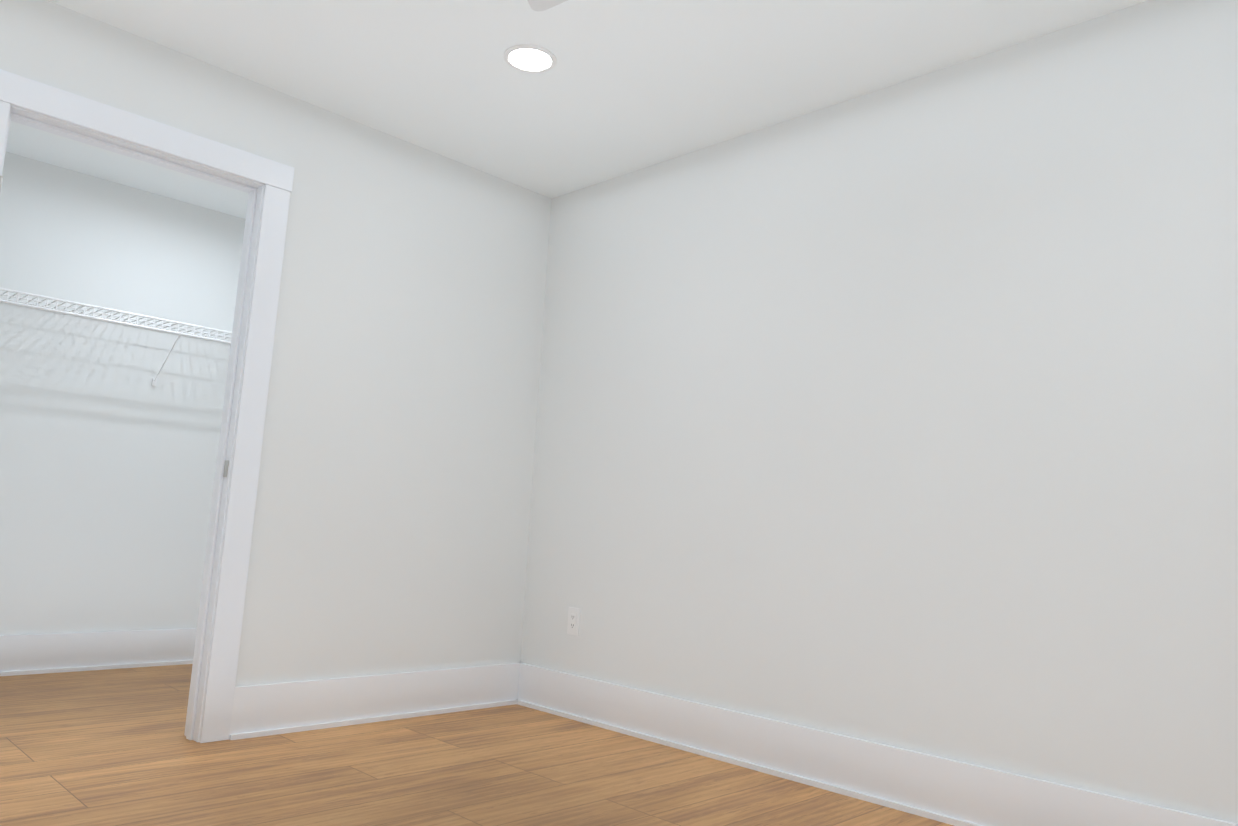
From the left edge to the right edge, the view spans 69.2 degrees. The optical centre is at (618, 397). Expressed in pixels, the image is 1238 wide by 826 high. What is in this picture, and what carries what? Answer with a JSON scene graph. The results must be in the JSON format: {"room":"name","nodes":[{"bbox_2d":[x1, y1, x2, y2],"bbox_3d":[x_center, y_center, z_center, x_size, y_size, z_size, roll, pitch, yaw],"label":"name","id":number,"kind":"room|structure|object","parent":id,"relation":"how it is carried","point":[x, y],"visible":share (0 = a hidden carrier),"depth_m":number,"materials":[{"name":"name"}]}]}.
{"room":"empty bedroom","nodes":[
{"label":"empty bedroom","id":0,"kind":"room"},
{"bbox_2d":[0,152,245,634],"bbox_3d":[-2.987,0.046,4.185,0.120,2.440,3.860,-5,-12,44],"label":"wall","id":1,"kind":"structure","parent":0,"point":[108,456],"depth_m":4.51,"materials":[{"name":"paint"}]},
{"bbox_2d":[0,628,196,675],"bbox_3d":[-2.476,1.262,4.487,0.028,0.180,2.380,-5,-12,44],"label":"baseboard","id":2,"kind":"structure","parent":1,"relation":"attached to","point":[26,654],"depth_m":4.37,"materials":[{"name":"paint"}]},
{"bbox_2d":[0,288,231,385],"bbox_3d":[-2.293,-0.215,4.601,0.314,0.301,2.372,-5,-12,44],"label":"wire shelf","id":3,"kind":"object","parent":1,"relation":"attached to","point":[96,317],"visible":0.52,"depth_m":4.34,"materials":[{"name":"white metal"}]},
{"bbox_2d":[0,0,551,686],"bbox_3d":[-1.798,-0.061,3.017,0.120,2.440,3.860,-5,-12,44],"label":"wall","id":4,"kind":"structure","parent":0,"point":[390,532],"depth_m":3.72,"materials":[{"name":"paint"}]},
{"bbox_2d":[0,69,294,742],"bbox_3d":[-1.750,0.094,3.052,0.162,2.150,1.038,-5,-12,44],"label":"door frame","id":5,"kind":"structure","parent":4,"relation":"attached to","point":[266,184],"depth_m":3.27,"materials":[{"name":"paint"}]},
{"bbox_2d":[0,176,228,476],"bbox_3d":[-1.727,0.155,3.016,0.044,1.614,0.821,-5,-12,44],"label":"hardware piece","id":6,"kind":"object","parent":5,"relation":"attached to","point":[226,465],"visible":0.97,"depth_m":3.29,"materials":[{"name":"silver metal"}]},
{"bbox_2d":[229,663,516,739],"bbox_3d":[-0.940,1.225,3.667,0.028,0.180,1.285,-5,-12,44],"label":"baseboard","id":7,"kind":"structure","parent":4,"relation":"attached to","point":[261,710],"depth_m":3.59,"materials":[{"name":"paint"}]},
{"bbox_2d":[0,664,953,825],"bbox_3d":[-1.030,1.099,2.015,5.595,0.060,4.100,-5,-12,44],"label":"floor","id":8,"kind":"structure","parent":0,"point":[111,747],"depth_m":2.89,"materials":[{"name":"brown wood"}]},
{"bbox_2d":[6,0,1147,218],"bbox_3d":[-1.601,-1.327,3.075,7.580,0.100,4.100,-5,-12,44],"label":"ceiling","id":9,"kind":"structure","parent":0,"point":[624,86],"depth_m":3.18,"materials":[{"name":"paint"}]},
{"bbox_2d":[504,44,556,72],"bbox_3d":[-0.313,-1.191,3.159,0.186,0.007,0.186,-5,-12,44],"label":"recessed light","id":10,"kind":"object","parent":9,"relation":"in","point":[530,58],"visible":1,"depth_m":3.15,"materials":[{"name":"white plastic"}]},
{"bbox_2d":[527,0,567,10],"bbox_3d":[-0.214,-1.257,1.623,1.052,0.312,1.215,-5,-12,44],"label":"ceiling fan","id":11,"kind":"object","parent":9,"relation":"hanging from","point":[539,5],"visible":1,"depth_m":2.33,"materials":[{"name":"white"}]},
{"bbox_2d":[520,0,1237,823],"bbox_3d":[0.393,0.148,3.626,5.700,2.440,0.120,-5,-12,44],"label":"wall","id":12,"kind":"structure","parent":0,"point":[904,414],"depth_m":2.92,"materials":[{"name":"paint"}]},
{"bbox_2d":[567,607,579,635],"bbox_3d":[-0.201,0.989,3.959,0.072,0.118,0.009,-5,-12,44],"label":"outlet","id":13,"kind":"object","parent":12,"relation":"attached to","point":[573,613],"visible":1,"depth_m":3.95,"materials":[{"name":"white plastic"}]},
{"bbox_2d":[517,663,1237,825],"bbox_3d":[0.861,1.202,2.840,3.750,0.180,0.028,-5,-12,44],"label":"baseboard","id":14,"kind":"structure","parent":12,"relation":"attached to","point":[947,791],"depth_m":2.96,"materials":[{"name":"paint"}]}
]}

